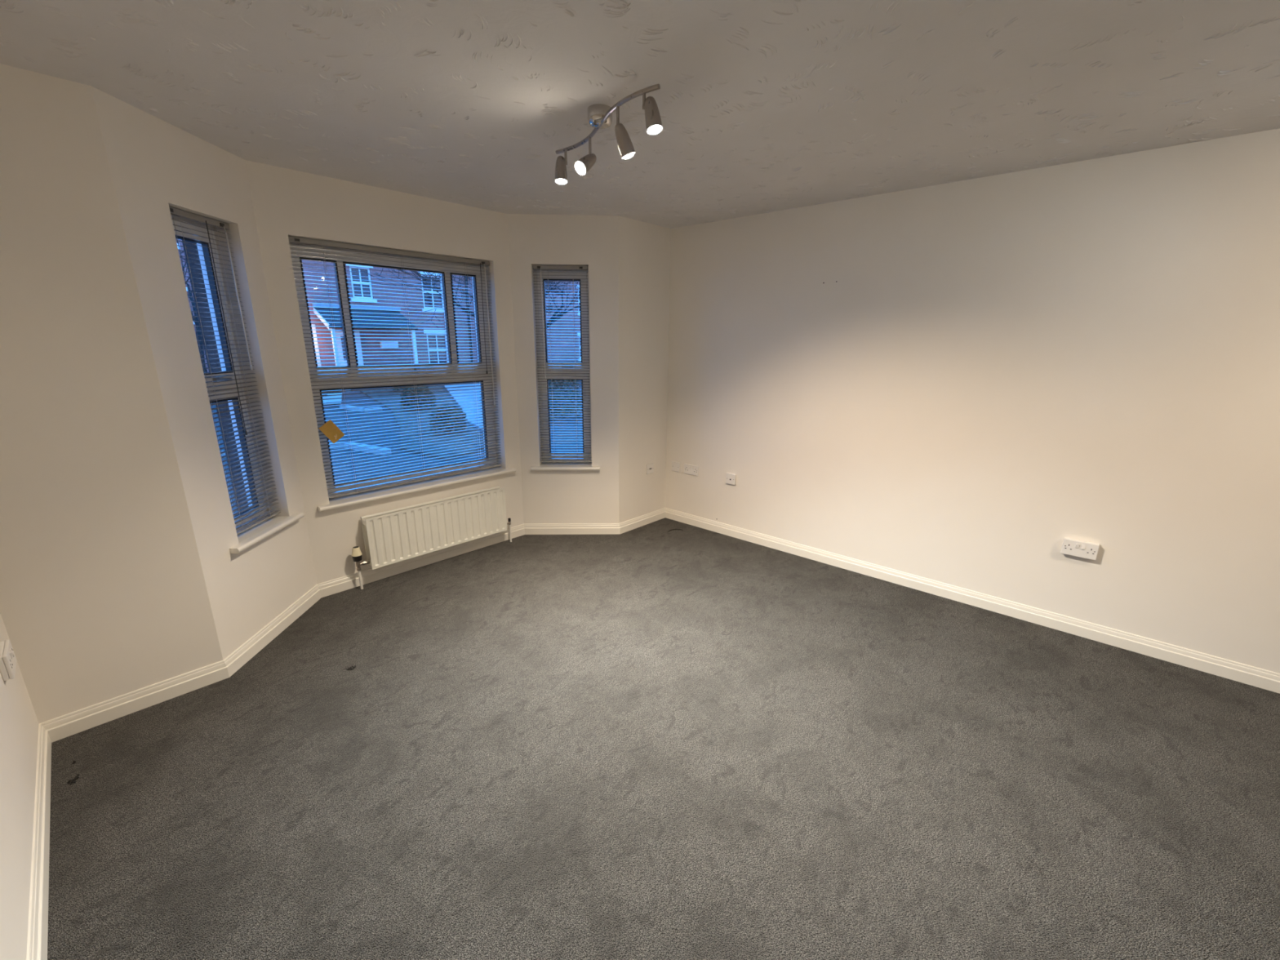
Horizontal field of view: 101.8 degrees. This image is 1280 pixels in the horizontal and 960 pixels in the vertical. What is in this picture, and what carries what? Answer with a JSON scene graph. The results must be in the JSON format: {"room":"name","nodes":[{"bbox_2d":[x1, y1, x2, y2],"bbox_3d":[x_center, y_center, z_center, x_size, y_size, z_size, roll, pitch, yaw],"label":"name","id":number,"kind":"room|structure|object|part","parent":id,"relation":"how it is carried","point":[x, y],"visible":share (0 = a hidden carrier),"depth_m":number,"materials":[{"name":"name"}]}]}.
{"room":"empty living room","nodes":[
{"label":"empty living room","id":0,"kind":"room"},
{"bbox_2d":[0,613,39,959],"bbox_3d":[-0.536,0.376,-0.059,5.730,2.400,0.280,14,20,41],"label":"wall","id":1,"kind":"structure","parent":0,"point":[19,722],"depth_m":1.49,"materials":[{"name":"paint"},{"name":"plaster"}]},
{"bbox_2d":[0,639,17,680],"bbox_3d":[-2.127,0.604,1.749,0.147,0.086,0.030,14,20,41],"label":"power socket","id":2,"kind":"object","parent":1,"relation":"attached to","point":[8,660],"visible":1,"depth_m":1.71,"materials":[{"name":"white plastic"}]},
{"bbox_2d":[26,724,51,959],"bbox_3d":[-0.444,1.464,0.347,5.170,0.089,0.016,14,20,41],"label":"baseboard","id":3,"kind":"structure","parent":1,"relation":"attached to","point":[37,929],"depth_m":1.54,"materials":[{"name":"white paint"}]},
{"bbox_2d":[0,63,222,723],"bbox_3d":[-2.336,-0.176,1.932,0.280,2.400,0.855,14,20,41],"label":"wall","id":4,"kind":"structure","parent":0,"point":[104,595],"depth_m":1.96,"materials":[{"name":"paint"},{"name":"plaster"}]},
{"bbox_2d":[39,660,229,742],"bbox_3d":[-2.139,0.940,2.238,0.016,0.089,0.581,14,20,41],"label":"baseboard","id":5,"kind":"structure","parent":4,"relation":"attached to","point":[58,728],"depth_m":2.21,"materials":[{"name":"white paint"}]},
{"bbox_2d":[91,86,316,660],"bbox_3d":[-2.100,-0.346,2.571,0.280,2.400,0.899,0,15,-2],"label":"wall","id":6,"kind":"structure","parent":0,"point":[156,165],"depth_m":2.38,"materials":[{"name":"paint"},{"name":"plaster"}]},
{"bbox_2d":[170,214,304,553],"bbox_3d":[-2.024,-0.457,2.534,0.218,1.531,0.533,0,15,-2],"label":"window","id":7,"kind":"structure","parent":6,"relation":"in","point":[259,532],"depth_m":2.60,"materials":[{"name":"white plastic"}]},
{"bbox_3d":[-2.091,-0.821,2.433,0.060,0.718,0.359,0,15,-2],"label":"sash","id":8,"kind":"part","parent":7,"relation":"part of","materials":[{"name":"white plastic"}]},
{"bbox_3d":[-2.104,-0.470,2.528,0.058,1.505,0.403,0,15,-2],"label":"frame","id":9,"kind":"part","parent":7,"relation":"part of","materials":[{"name":"white plastic"}]},
{"bbox_3d":[-2.048,-0.491,2.551,0.032,0.022,0.088,0,15,-2],"label":"handle","id":10,"kind":"part","parent":7,"relation":"part of","materials":[{"name":"silver metal"}]},
{"bbox_2d":[168,206,280,534],"bbox_3d":[-2.000,-0.480,2.528,0.045,1.479,0.391,0,15,-2],"label":"blind","id":11,"kind":"object","parent":7,"relation":"attached to","point":[175,211],"visible":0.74,"depth_m":2.57,"materials":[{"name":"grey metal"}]},
{"bbox_3d":[-2.003,-1.181,2.339,0.025,0.027,0.391,0,15,-2],"label":"head rail","id":12,"kind":"part","parent":11,"relation":"part of","materials":[{"name":"white plastic"}]},
{"bbox_3d":[-2.004,-0.441,2.426,0.029,1.445,0.002,0,15,-2],"label":"ladder cord","id":13,"kind":"part","parent":11,"relation":"part of","materials":[{"name":"white fabric"}]},
{"bbox_3d":[-1.990,-0.706,2.502,0.013,0.993,0.011,14,20,41],"label":"pull cord","id":14,"kind":"part","parent":11,"relation":"part of","materials":[{"name":"white fabric"}]},
{"bbox_3d":[-2.012,-0.497,2.633,0.029,1.445,0.002,0,15,-2],"label":"ladder cord","id":15,"kind":"part","parent":11,"relation":"part of","materials":[{"name":"white fabric"}]},
{"bbox_3d":[-2.014,0.228,2.719,0.025,0.012,0.391,0,15,-2],"label":"rail","id":16,"kind":"part","parent":11,"relation":"part of","materials":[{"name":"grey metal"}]},
{"bbox_3d":[-2.096,-0.101,2.627,0.060,0.682,0.359,0,15,-2],"label":"sash","id":17,"kind":"part","parent":7,"relation":"part of","materials":[{"name":"white plastic"}]},
{"bbox_3d":[-2.005,0.269,2.731,0.168,0.027,0.533,0,15,-2],"label":"sill","id":18,"kind":"part","parent":7,"relation":"part of","materials":[{"name":"white paint"}]},
{"bbox_2d":[223,584,320,676],"bbox_3d":[-1.958,0.785,2.819,0.016,0.089,0.789,0,15,-2],"label":"baseboard","id":19,"kind":"structure","parent":6,"relation":"attached to","point":[244,653],"depth_m":2.74,"materials":[{"name":"white paint"}]},
{"bbox_2d":[245,160,524,584],"bbox_3d":[-1.560,-0.599,3.526,0.280,2.400,1.745,14,20,41],"label":"wall","id":20,"kind":"structure","parent":0,"point":[286,202],"depth_m":3.13,"materials":[{"name":"paint"},{"name":"plaster"}]},
{"bbox_2d":[288,242,515,511],"bbox_3d":[-1.506,-0.695,3.447,0.218,1.531,1.370,14,20,41],"label":"window","id":21,"kind":"structure","parent":20,"relation":"in","point":[391,491],"depth_m":3.39,"materials":[{"name":"white plastic"}]},
{"bbox_3d":[-1.554,-1.073,3.394,0.060,0.714,1.196,14,20,41],"label":"sash","id":22,"kind":"part","parent":21,"relation":"part of","materials":[{"name":"white plastic"}]},
{"bbox_2d":[288,235,502,498],"bbox_3d":[-1.489,-0.714,3.424,0.045,1.479,1.228,14,20,41],"label":"blind","id":23,"kind":"object","parent":21,"relation":"attached to","point":[291,239],"visible":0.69,"depth_m":3.38,"materials":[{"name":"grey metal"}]},
{"bbox_2d":[319,419,345,443],"bbox_3d":[-1.847,-0.289,3.116,0.002,0.148,0.137,14,20,41],"label":"card","id":24,"kind":"object","parent":23,"relation":"attached to","point":[329,428],"visible":1,"depth_m":3.12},
{"bbox_3d":[-1.796,-0.622,3.119,0.029,1.445,0.002,14,20,41],"label":"ladder cord","id":25,"kind":"part","parent":23,"relation":"part of","materials":[{"name":"white fabric"}]},
{"bbox_3d":[-1.489,-1.416,3.240,0.025,0.027,1.228,14,20,41],"label":"head rail","id":26,"kind":"part","parent":23,"relation":"part of","materials":[{"name":"white plastic"}]},
{"bbox_3d":[-1.494,-0.705,3.433,0.029,1.445,0.002,14,20,41],"label":"ladder cord","id":27,"kind":"part","parent":23,"relation":"part of","materials":[{"name":"white fabric"}]},
{"bbox_3d":[-1.500,-0.007,3.620,0.025,0.012,1.228,14,20,41],"label":"rail","id":28,"kind":"part","parent":23,"relation":"part of","materials":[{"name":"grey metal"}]},
{"bbox_3d":[-1.198,-0.785,3.741,0.029,1.445,0.002,14,20,41],"label":"ladder cord","id":29,"kind":"part","parent":23,"relation":"part of","materials":[{"name":"white fabric"}]},
{"bbox_3d":[-1.116,-1.141,3.706,0.011,0.759,0.013,0,15,-2],"label":"pull cord","id":30,"kind":"part","parent":23,"relation":"part of","materials":[{"name":"white fabric"}]},
{"bbox_3d":[-1.559,-0.354,3.588,0.060,0.686,1.196,14,20,41],"label":"sash","id":31,"kind":"part","parent":21,"relation":"part of","materials":[{"name":"white plastic"}]},
{"bbox_3d":[-1.493,0.036,3.626,0.168,0.027,1.370,14,20,41],"label":"sill","id":32,"kind":"part","parent":21,"relation":"part of","materials":[{"name":"white paint"}]},
{"bbox_3d":[-1.461,-0.748,3.518,0.032,0.022,0.128,14,20,41],"label":"handle","id":33,"kind":"part","parent":21,"relation":"part of","materials":[{"name":"silver metal"}]},
{"bbox_2d":[317,524,524,597],"bbox_3d":[-1.461,0.543,3.730,0.016,0.089,1.512,14,20,41],"label":"baseboard","id":34,"kind":"structure","parent":20,"relation":"attached to","point":[350,581],"depth_m":3.60,"materials":[{"name":"white paint"}]},
{"bbox_2d":[351,485,511,589],"bbox_3d":[-1.417,0.369,3.663,0.103,0.462,1.153,14,20,41],"label":"radiator","id":35,"kind":"object","parent":20,"relation":"attached to","point":[395,535],"visible":1,"depth_m":3.56,"materials":[{"name":"metal"}]},
{"bbox_3d":[-1.421,0.299,3.675,0.021,0.331,1.000,14,20,41],"label":"panel","id":36,"kind":"part","parent":35,"relation":"part of","materials":[{"name":"metal"}]},
{"bbox_2d":[507,213,618,524],"bbox_3d":[-0.616,-0.751,4.116,0.897,2.400,0.280,0,15,-2],"label":"wall","id":37,"kind":"structure","parent":0,"point":[548,496],"depth_m":3.94,"materials":[{"name":"paint"}]},
{"bbox_2d":[530,266,599,470],"bbox_3d":[-0.588,-0.839,4.016,0.543,1.526,0.218,0,15,-2],"label":"window","id":38,"kind":"structure","parent":37,"relation":"in","point":[583,282],"depth_m":4.06,"materials":[{"name":"white plastic"}]},
{"bbox_2d":[532,265,591,462],"bbox_3d":[-0.588,-0.856,3.987,0.401,1.474,0.045,0,15,-2],"label":"blind","id":39,"kind":"object","parent":38,"relation":"attached to","point":[535,267],"visible":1,"depth_m":4.00,"materials":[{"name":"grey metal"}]},
{"bbox_3d":[-0.682,-0.847,3.994,0.002,1.440,0.029,0,15,-2],"label":"ladder cord","id":40,"kind":"part","parent":39,"relation":"part of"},
{"bbox_3d":[-0.583,-1.556,3.806,0.401,0.027,0.025,0,15,-2],"label":"head rail","id":41,"kind":"part","parent":39,"relation":"part of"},
{"bbox_3d":[-0.594,-0.152,4.185,0.401,0.012,0.025,0,15,-2],"label":"rail","id":42,"kind":"part","parent":39,"relation":"part of","materials":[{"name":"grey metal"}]},
{"bbox_3d":[-0.498,-0.847,4.000,0.002,1.440,0.029,0,15,-2],"label":"ladder cord","id":43,"kind":"part","parent":39,"relation":"part of","materials":[{"name":"white fabric"}]},
{"bbox_3d":[-0.587,-1.222,3.984,0.369,0.709,0.060,0,15,-2],"label":"sash","id":44,"kind":"part","parent":38,"relation":"part of","materials":[{"name":"white plastic"}]},
{"bbox_3d":[-0.593,-0.108,4.187,0.543,0.027,0.168,0,15,-2],"label":"sill","id":45,"kind":"part","parent":38,"relation":"part of","materials":[{"name":"white paint"}]},
{"bbox_3d":[-0.593,-0.505,4.178,0.369,0.686,0.060,0,15,-2],"label":"sash","id":46,"kind":"part","parent":38,"relation":"part of","materials":[{"name":"white plastic"}]},
{"bbox_2d":[524,523,619,534],"bbox_3d":[-0.559,0.403,4.276,0.786,0.089,0.016,0,15,-2],"label":"baseboard","id":47,"kind":"structure","parent":37,"relation":"attached to","point":[550,528],"depth_m":4.27,"materials":[{"name":"white paint"}]},
{"bbox_2d":[0,0,1279,228],"bbox_3d":[0.702,-1.280,1.285,6.285,0.124,4.484,14,20,41],"label":"ceiling","id":48,"kind":"structure","parent":0,"point":[765,106],"depth_m":1.78,"materials":[{"name":"paint"}]},
{"bbox_2d":[555,84,662,184],"bbox_3d":[-0.153,-1.311,2.011,0.105,0.214,0.768,-10,19,-35],"label":"ceiling spotlight","id":49,"kind":"object","parent":48,"relation":"hanging from","point":[599,115],"visible":1,"depth_m":1.93,"materials":[{"name":"silver metal"}]},
{"bbox_3d":[-0.347,-1.362,2.276,0.058,0.107,0.057,14,20,41],"label":"lamp shade","id":50,"kind":"part","parent":49,"relation":"part of","materials":[{"name":"silver metal"}]},
{"bbox_3d":[-0.347,-1.320,2.288,0.049,0.030,0.049,14,20,41],"label":"bulb","id":51,"kind":"part","parent":49,"relation":"part of","materials":[{"name":"white glass"}]},
{"bbox_3d":[-0.334,-1.413,2.277,0.032,0.059,0.015,-1,15,-4],"label":"stem","id":52,"kind":"part","parent":49,"relation":"part of","materials":[{"name":"silver metal"}]},
{"bbox_3d":[-0.236,-1.261,2.095,0.049,0.047,0.042,14,20,41],"label":"bulb","id":53,"kind":"part","parent":49,"relation":"part of","materials":[{"name":"white glass"}]},
{"bbox_3d":[-0.216,-1.284,2.110,0.056,0.093,0.104,14,20,41],"label":"lamp shade","id":54,"kind":"part","parent":49,"relation":"part of","materials":[{"name":"silver metal"}]},
{"bbox_3d":[-0.205,-1.353,2.124,0.014,0.094,0.029,0,15,0],"label":"stem","id":55,"kind":"part","parent":49,"relation":"part of","materials":[{"name":"silver metal"}]},
{"bbox_3d":[-0.074,-1.279,1.844,0.022,0.089,0.016,-1,15,-5],"label":"stem","id":56,"kind":"part","parent":49,"relation":"part of","materials":[{"name":"silver metal"}]},
{"bbox_3d":[-0.051,-1.218,1.868,0.062,0.109,0.074,14,20,41],"label":"lamp shade","id":57,"kind":"part","parent":49,"relation":"part of","materials":[{"name":"silver metal"}]},
{"bbox_3d":[-0.045,-1.184,1.882,0.049,0.036,0.049,14,20,41],"label":"bulb","id":58,"kind":"part","parent":49,"relation":"part of","materials":[{"name":"white glass"}]},
{"bbox_3d":[0.023,-1.268,1.736,0.032,0.052,0.016,2,15,5],"label":"stem","id":59,"kind":"part","parent":49,"relation":"part of","materials":[{"name":"silver metal"}]},
{"bbox_3d":[0.045,-1.221,1.735,0.067,0.108,0.056,14,20,41],"label":"lamp shade","id":60,"kind":"part","parent":49,"relation":"part of","materials":[{"name":"silver metal"}]},
{"bbox_3d":[0.048,-1.181,1.743,0.049,0.032,0.049,14,20,41],"label":"bulb","id":61,"kind":"part","parent":49,"relation":"part of","materials":[{"name":"white glass"}]},
{"bbox_2d":[617,215,671,523],"bbox_3d":[0.026,-0.820,4.391,0.280,2.400,0.859,14,20,41],"label":"wall","id":62,"kind":"structure","parent":0,"point":[644,248],"depth_m":4.15,"materials":[{"name":"painted plaster"}]},
{"bbox_2d":[619,507,665,533],"bbox_3d":[0.031,0.349,4.496,0.016,0.089,0.593,14,20,41],"label":"baseboard","id":63,"kind":"structure","parent":62,"relation":"attached to","point":[624,526],"depth_m":4.47,"materials":[{"name":"white paint"}]},
{"bbox_2d":[646,462,653,474],"bbox_3d":[0.086,-0.097,4.438,0.011,0.086,0.086,14,20,41],"label":"socket","id":64,"kind":"object","parent":62,"relation":"attached to","point":[650,467],"visible":1,"depth_m":4.43,"materials":[{"name":"white plastic"}]},
{"bbox_2d":[47,517,1279,959],"bbox_3d":[0.683,1.151,1.941,6.285,0.120,4.484,14,20,41],"label":"floor","id":65,"kind":"structure","parent":0,"point":[648,741],"depth_m":1.88,"materials":[{"name":"carpet"}]},
{"bbox_2d":[66,773,79,785],"bbox_3d":[-2.037,1.081,1.874,0.028,0.011,0.039,4,16,15],"label":"stain","id":66,"kind":"object","parent":65,"relation":"on","point":[76,776],"visible":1,"depth_m":1.87,"materials":[{"name":"black"}]},
{"bbox_2d":[346,665,355,670],"bbox_3d":[-1.398,0.912,2.521,0.028,0.011,0.043,6,16,19],"label":"stain","id":67,"kind":"object","parent":65,"relation":"on","point":[350,668],"visible":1,"depth_m":2.52,"materials":[{"name":"black"}]},
{"bbox_2d":[665,128,1279,673],"bbox_3d":[2.276,-0.390,2.862,5.733,2.400,0.280,13,20,40],"label":"wall","id":68,"kind":"structure","parent":0,"point":[993,371],"depth_m":2.82,"materials":[{"name":"painted plaster"}]},
{"bbox_2d":[671,461,679,471],"bbox_3d":[0.311,-0.116,4.520,0.086,0.086,0.011,13,20,39],"label":"plate","id":69,"kind":"object","parent":68,"relation":"attached to","point":[675,465],"visible":1,"depth_m":4.51,"materials":[{"name":"white plastic"}]},
{"bbox_2d":[684,463,698,475],"bbox_3d":[0.434,-0.086,4.413,0.147,0.086,0.016,13,20,39],"label":"power socket","id":70,"kind":"object","parent":68,"relation":"attached to","point":[691,469],"visible":1,"depth_m":4.41,"materials":[{"name":"white plastic"}]},
{"bbox_2d":[725,472,736,484],"bbox_3d":[0.728,-0.010,4.161,0.086,0.086,0.022,13,20,40],"label":"socket","id":71,"kind":"object","parent":68,"relation":"attached to","point":[731,478],"visible":1,"depth_m":4.15,"materials":[{"name":"white plastic"}]},
{"bbox_2d":[665,507,1279,693],"bbox_3d":[2.163,0.753,3.060,5.172,0.089,0.016,13,20,40],"label":"baseboard","id":72,"kind":"structure","parent":68,"relation":"attached to","point":[1268,680],"depth_m":3.01,"materials":[{"name":"white paint"}]},
{"bbox_2d":[1060,537,1099,559],"bbox_3d":[2.348,0.367,2.775,0.147,0.086,0.040,13,20,40],"label":"power socket","id":73,"kind":"object","parent":68,"relation":"attached to","point":[1081,548],"visible":1,"depth_m":2.76,"materials":[{"name":"white plastic"}]},
{"label":"outside","id":74,"kind":"structure","parent":0,"visible":0},
{"bbox_2d":[209,380,582,513],"bbox_3d":[-16.591,-5.806,28.532,56.150,0.200,48.000,14,20,41],"label":"ground","id":75,"kind":"structure","parent":74,"point":[580,383],"depth_m":10.26,"materials":[{"name":"grey asphalt"}]},
{"bbox_2d":[176,239,207,372],"bbox_3d":[-13.648,-5.616,15.180,4.949,6.542,4.868,-3,16,-14],"label":"bare tree","id":76,"kind":"object","parent":75,"relation":"on","point":[197,323],"visible":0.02,"depth_m":15.42,"materials":[{"name":"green plant"}]},
{"bbox_2d":[220,441,391,457],"bbox_3d":[-5.420,-0.520,8.704,2.585,0.089,0.791,-1,15,-6],"label":"kerb","id":77,"kind":"object","parent":75,"relation":"on","point":[348,443],"visible":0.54,"depth_m":8.75,"materials":[{"name":"concrete"}]},
{"bbox_2d":[321,390,342,404],"bbox_3d":[-8.834,-2.345,14.391,0.961,0.600,0.665,-12,20,-40],"label":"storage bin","id":78,"kind":"object","parent":75,"relation":"on","point":[333,393],"visible":0.21,"depth_m":14.34,"materials":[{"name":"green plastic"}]},
{"bbox_2d":[339,404,382,412],"bbox_3d":[-7.439,-1.925,13.854,1.284,0.089,0.496,11,18,34],"label":"kerb","id":79,"kind":"object","parent":75,"relation":"on","point":[347,406],"visible":0.68,"depth_m":13.56,"materials":[{"name":"concrete"}]},
{"bbox_2d":[175,238,581,372],"bbox_3d":[-11.873,-10.370,25.625,10.005,10.200,36.600,14,20,41],"label":"brick building","id":80,"kind":"structure","parent":75,"relation":"on","point":[439,308],"depth_m":22.48,"materials":[{"name":"brick"}]},
{"bbox_3d":[-13.747,-4.774,19.895,0.019,2.350,2.650,14,20,41],"label":"rendered panel","id":81,"kind":"part","parent":80,"relation":"part of","materials":[{"name":"white paint"}]},
{"bbox_3d":[-11.698,-4.717,20.051,0.120,2.190,0.120,14,20,41],"label":"porch post","id":82,"kind":"part","parent":80,"relation":"part of","materials":[{"name":"white wood"}]},
{"bbox_3d":[-12.052,-5.455,21.511,0.014,0.950,0.500,14,20,41],"label":"door glass","id":83,"kind":"part","parent":80,"relation":"part of","materials":[{"name":"glass"}]},
{"bbox_3d":[-12.083,-5.100,21.633,0.059,2.100,1.000,14,20,41],"label":"door","id":84,"kind":"part","parent":80,"relation":"part of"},
{"bbox_3d":[-11.580,-8.165,21.547,0.010,1.090,0.660,14,20,41],"label":"pane","id":85,"kind":"part","parent":80,"relation":"part of","materials":[{"name":"glass"}]},
{"bbox_3d":[-9.601,-5.289,22.233,0.120,2.190,0.120,14,20,41],"label":"porch post","id":86,"kind":"part","parent":80,"relation":"part of","materials":[{"name":"white wood"}]},
{"bbox_3d":[-9.505,-8.576,23.750,0.010,1.310,0.860,14,20,41],"label":"pane","id":87,"kind":"part","parent":80,"relation":"part of","materials":[{"name":"glass"}]},
{"bbox_3d":[-9.525,-6.115,24.414,0.010,1.310,0.860,14,20,41],"label":"pane","id":88,"kind":"part","parent":80,"relation":"part of","materials":[{"name":"glass"}]},
{"bbox_2d":[360,385,484,461],"bbox_3d":[-6.323,-1.931,13.988,2.769,0.049,13.812,-6,17,-24],"label":"planting bed","id":89,"kind":"object","parent":75,"relation":"on","point":[428,387],"visible":0.52,"depth_m":10.51,"materials":[{"name":"green plant"}]},
{"bbox_2d":[391,385,428,390],"bbox_3d":[-8.051,-3.500,18.092,1.260,0.837,1.254,14,20,41],"label":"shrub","id":90,"kind":"object","parent":89,"relation":"on","point":[415,385],"visible":0.07,"depth_m":17.95,"materials":[{"name":"green plant"}]},
{"bbox_2d":[400,386,436,409],"bbox_3d":[-5.747,-2.115,13.432,1.067,0.626,0.875,14,20,41],"label":"shrub","id":91,"kind":"object","parent":89,"relation":"on","point":[415,388],"visible":0.67,"depth_m":13.25,"materials":[{"name":"green plant"}]},
{"bbox_2d":[428,404,468,433],"bbox_3d":[-3.740,-1.180,10.127,0.758,0.570,0.754,14,20,41],"label":"shrub","id":92,"kind":"object","parent":89,"relation":"on","point":[452,406],"visible":0.61,"depth_m":9.98,"materials":[{"name":"green plant"}]},
{"bbox_2d":[444,383,483,430],"bbox_3d":[-5.146,-2.340,15.565,1.994,0.034,14.748,-4,16,-17],"label":"footpath","id":93,"kind":"structure","parent":75,"relation":"on","point":[467,384],"depth_m":16.23,"materials":[{"name":"grey concrete"}]},
{"bbox_2d":[358,268,579,328],"bbox_3d":[-3.730,-4.835,13.800,6.517,5.927,4.695,-9,18,-32],"label":"bare tree","id":94,"kind":"object","parent":75,"relation":"on","point":[402,270],"visible":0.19,"depth_m":13.34,"materials":[{"name":"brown plant"}]},
{"bbox_2d":[468,276,579,326],"bbox_3d":[-4.390,-7.571,22.688,6.925,6.606,6.491,-11,19,-37],"label":"bare tree","id":95,"kind":"object","parent":75,"relation":"on","point":[559,309],"visible":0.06,"depth_m":23.90,"materials":[{"name":"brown plant"}]},
{"bbox_2d":[548,380,580,399],"bbox_3d":[-2.723,-2.982,16.239,1.868,0.986,1.643,14,20,41],"label":"shrub","id":96,"kind":"object","parent":75,"relation":"on","point":[560,383],"visible":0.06,"depth_m":16.05,"materials":[{"name":"green plant"}]},
{"bbox_2d":[548,383,582,421],"bbox_3d":[-2.096,-1.817,12.245,1.640,0.830,1.872,14,20,41],"label":"shrub","id":97,"kind":"object","parent":75,"relation":"on","point":[558,385],"visible":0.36,"depth_m":12.03,"materials":[{"name":"green plant"}]}
]}

